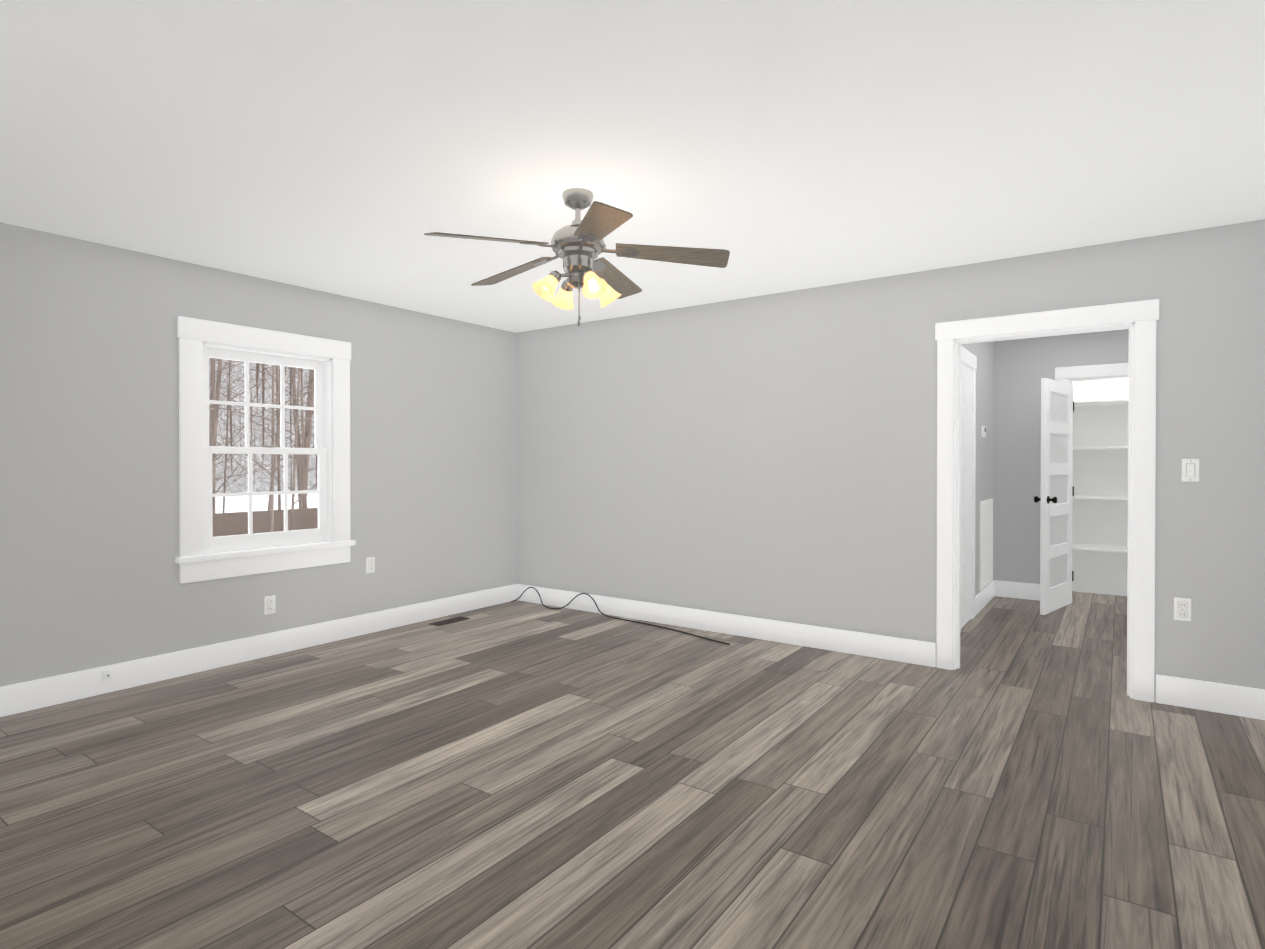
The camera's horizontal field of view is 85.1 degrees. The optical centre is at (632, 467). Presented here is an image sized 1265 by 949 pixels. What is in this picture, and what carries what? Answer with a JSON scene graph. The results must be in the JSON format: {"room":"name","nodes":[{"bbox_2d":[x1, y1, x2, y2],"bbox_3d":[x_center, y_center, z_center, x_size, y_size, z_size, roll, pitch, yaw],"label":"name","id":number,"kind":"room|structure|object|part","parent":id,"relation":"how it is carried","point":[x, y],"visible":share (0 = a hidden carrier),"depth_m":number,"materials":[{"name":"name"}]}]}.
{"room":"empty living room","nodes":[
{"label":"empty living room","id":0,"kind":"room"},
{"bbox_2d":[0,222,515,686],"bbox_3d":[-2.557,0.005,4.302,0.120,2.440,4.950,0,0,35],"label":"wall","id":1,"kind":"structure","parent":0,"point":[90,534],"depth_m":3.99,"materials":[{"name":"grey paint"}]},
{"bbox_2d":[0,584,515,716],"bbox_3d":[-2.493,1.152,4.278,0.020,0.147,4.970,0,0,35],"label":"baseboard","id":2,"kind":"structure","parent":1,"relation":"attached to","point":[45,692],"depth_m":4.23,"materials":[{"name":"white wood"}]},
{"bbox_2d":[102,669,111,681],"bbox_3d":[-2.850,1.129,3.744,0.024,0.060,0.044,0,0,35],"label":"cable jack","id":3,"kind":"object","parent":2,"relation":"attached to","point":[107,675],"visible":1,"depth_m":3.74,"materials":[{"name":"white plastic"}]},
{"bbox_2d":[176,316,355,583],"bbox_3d":[-2.374,-0.103,4.511,0.175,1.565,1.130,0,0,35],"label":"window","id":4,"kind":"structure","parent":1,"relation":"in","point":[195,560],"depth_m":4.44,"materials":[{"name":"white wood"}]},
{"bbox_3d":[-2.402,-0.110,4.531,0.074,1.265,0.804,0,0,35],"label":"window sashes","id":5,"kind":"part","parent":4,"relation":"part of","materials":[{"name":"white wood"}]},
{"bbox_2d":[264,595,274,614],"bbox_3d":[-2.355,0.894,4.481,0.008,0.115,0.070,0,0,35],"label":"electrical outlet","id":6,"kind":"object","parent":1,"relation":"attached to","point":[269,604],"visible":1,"depth_m":4.48,"materials":[{"name":"white plastic"}]},
{"bbox_2d":[366,557,374,572],"bbox_3d":[-1.930,0.720,5.080,0.008,0.115,0.070,0,0,35],"label":"electrical outlet","id":7,"kind":"object","parent":1,"relation":"attached to","point":[370,564],"visible":1,"depth_m":5.08,"materials":[{"name":"white plastic"}]},
{"bbox_2d":[0,591,1264,948],"bbox_3d":[0.597,1.276,4.177,5.180,0.100,8.437,0,0,35],"label":"floor","id":8,"kind":"structure","parent":0,"point":[536,775],"depth_m":2.58,"materials":[{"name":"brown wood"}]},
{"bbox_2d":[430,616,469,625],"bbox_3d":[-1.443,1.215,5.449,0.120,0.004,0.320,0,0,35],"label":"floor vent","id":9,"kind":"object","parent":8,"relation":"in","point":[448,621],"visible":1,"depth_m":5.43,"materials":[{"name":"brown"}]},
{"bbox_2d":[511,587,729,644],"bbox_3d":[-0.201,1.134,5.489,2.283,0.164,0.227,0,0,35],"label":"cord","id":10,"kind":"object","parent":8,"relation":"on","point":[620,618],"visible":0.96,"depth_m":5.51,"materials":[{"name":"black plastic"}]},
{"bbox_2d":[0,0,1264,332],"bbox_3d":[0.597,-1.264,4.159,5.420,0.100,8.677,0,0,35],"label":"ceiling","id":11,"kind":"structure","parent":0,"point":[354,148],"depth_m":2.49,"materials":[{"name":"paint"}]},
{"bbox_2d":[424,188,729,326],"bbox_3d":[-0.267,-0.910,3.074,1.250,0.593,1.291,0,0,35],"label":"fan","id":12,"kind":"object","parent":11,"relation":"hanging from","point":[578,245],"visible":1,"depth_m":3.00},
{"bbox_3d":[-0.241,-0.909,3.045,0.240,0.593,0.240,0,0,35],"label":"motor","id":13,"kind":"part","parent":12,"relation":"part of","materials":[{"name":"silver metal"}]},
{"bbox_2d":[516,219,1264,701],"bbox_3d":[1.083,0.002,4.854,5.420,2.440,0.120,0,0,35],"label":"wall","id":14,"kind":"structure","parent":0,"point":[772,457],"depth_m":4.74,"materials":[{"name":"grey paint"}]},
{"bbox_2d":[516,584,935,666],"bbox_3d":[0.408,1.145,5.258,3.560,0.147,0.016,0,0,35],"label":"baseboard","id":15,"kind":"structure","parent":14,"relation":"attached to","point":[851,642],"depth_m":4.94,"materials":[{"name":"white wood"}]},
{"bbox_2d":[960,346,976,631],"bbox_3d":[2.572,0.164,5.310,0.024,2.110,0.710,0,0,35],"label":"door frame","id":16,"kind":"structure","parent":14,"relation":"attached to","point":[968,446],"depth_m":5.36,"materials":[{"name":"white wood"}]},
{"bbox_2d":[981,426,985,437],"bbox_3d":[3.035,-0.306,5.960,0.024,0.100,0.080,0,0,35],"label":"light switch","id":17,"kind":"object","parent":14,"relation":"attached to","point":[983,431],"visible":1,"depth_m":5.93,"materials":[{"name":"white plastic"}]},
{"bbox_2d":[975,580,995,615],"bbox_3d":[3.089,1.140,6.049,0.020,0.147,1.100,0,0,35],"label":"baseboard","id":18,"kind":"structure","parent":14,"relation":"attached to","point":[981,599],"depth_m":6.05,"materials":[{"name":"white wood"}]},
{"bbox_2d":[979,499,992,590],"bbox_3d":[3.159,0.673,6.148,0.017,0.760,0.670,0,0,35],"label":"air vent","id":19,"kind":"object","parent":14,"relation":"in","point":[986,546],"visible":1,"depth_m":6.08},
{"bbox_2d":[996,580,1039,600],"bbox_3d":[3.614,1.138,6.340,0.460,0.147,0.016,0,0,35],"label":"baseboard","id":20,"kind":"structure","parent":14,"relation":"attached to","point":[1019,590],"depth_m":6.37,"materials":[{"name":"white wood"}]},
{"bbox_2d":[935,299,1158,701],"bbox_3d":[2.337,0.176,3.965,1.087,2.104,0.164,0,0,35],"label":"door frame","id":21,"kind":"structure","parent":14,"relation":"attached to","point":[1137,319],"depth_m":3.73,"materials":[{"name":"white wood"}]},
{"bbox_2d":[1034,378,1073,614],"bbox_3d":[3.618,0.238,5.872,0.740,1.930,0.167,0,1,-43],"label":"closet door","id":22,"kind":"structure","parent":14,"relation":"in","point":[1055,499],"depth_m":5.82,"materials":[{"name":"white wood"}]},
{"bbox_2d":[1055,363,1128,384],"bbox_3d":[4.220,0.162,5.961,0.972,2.104,0.126,0,0,35],"label":"door frame","id":23,"kind":"structure","parent":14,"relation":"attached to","point":[1068,375],"depth_m":6.03,"materials":[{"name":"white wood"}]},
{"bbox_2d":[1072,399,1127,552],"bbox_3d":[4.481,0.099,6.329,1.080,1.415,0.420,0,0,35],"label":"closet shelves","id":24,"kind":"object","parent":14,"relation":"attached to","point":[1115,404],"visible":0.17,"depth_m":6.46,"materials":[{"name":"white wood"}]},
{"bbox_2d":[1174,598,1190,620],"bbox_3d":[2.827,0.731,3.545,0.070,0.115,0.008,0,0,35],"label":"electrical outlet","id":25,"kind":"object","parent":14,"relation":"attached to","point":[1182,609],"visible":1,"depth_m":3.54,"materials":[{"name":"white plastic"}]},
{"bbox_2d":[1182,459,1198,481],"bbox_3d":[2.849,0.015,3.521,0.070,0.115,0.013,0,0,35],"label":"light switch","id":26,"kind":"object","parent":14,"relation":"attached to","point":[1190,469],"visible":1,"depth_m":3.52,"materials":[{"name":"white plastic"}]},
{"bbox_2d":[1156,674,1264,719],"bbox_3d":[2.939,1.158,3.465,0.495,0.147,0.016,0,0,35],"label":"baseboard","id":27,"kind":"structure","parent":14,"relation":"attached to","point":[1248,702],"depth_m":3.47,"materials":[{"name":"white wood"}]},
{"label":"outside","id":28,"kind":"structure","parent":0,"visible":0},
{"bbox_2d":[216,493,317,512],"bbox_3d":[-22.705,1.813,27.785,59.860,0.300,100.000,0,0,35],"label":"ground","id":29,"kind":"structure","parent":28,"point":[236,505],"depth_m":32.01,"materials":[{"name":"white snow"}]},
{"bbox_2d":[209,358,317,536],"bbox_3d":[-8.575,-6.384,22.101,20.476,16.229,23.539,0,0,35],"label":"trees","id":30,"kind":"object","parent":29,"relation":"on","point":[310,520],"depth_m":18.07,"materials":[{"name":"brown plant"}]},
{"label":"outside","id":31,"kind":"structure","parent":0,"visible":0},
{"bbox_2d":[209,358,317,492],"bbox_3d":[-23.287,-13.693,37.284,0.200,30.620,85.000,0,0,35],"label":"sky","id":32,"kind":"structure","parent":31,"point":[266,396],"depth_m":39.58,"materials":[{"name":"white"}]}
]}

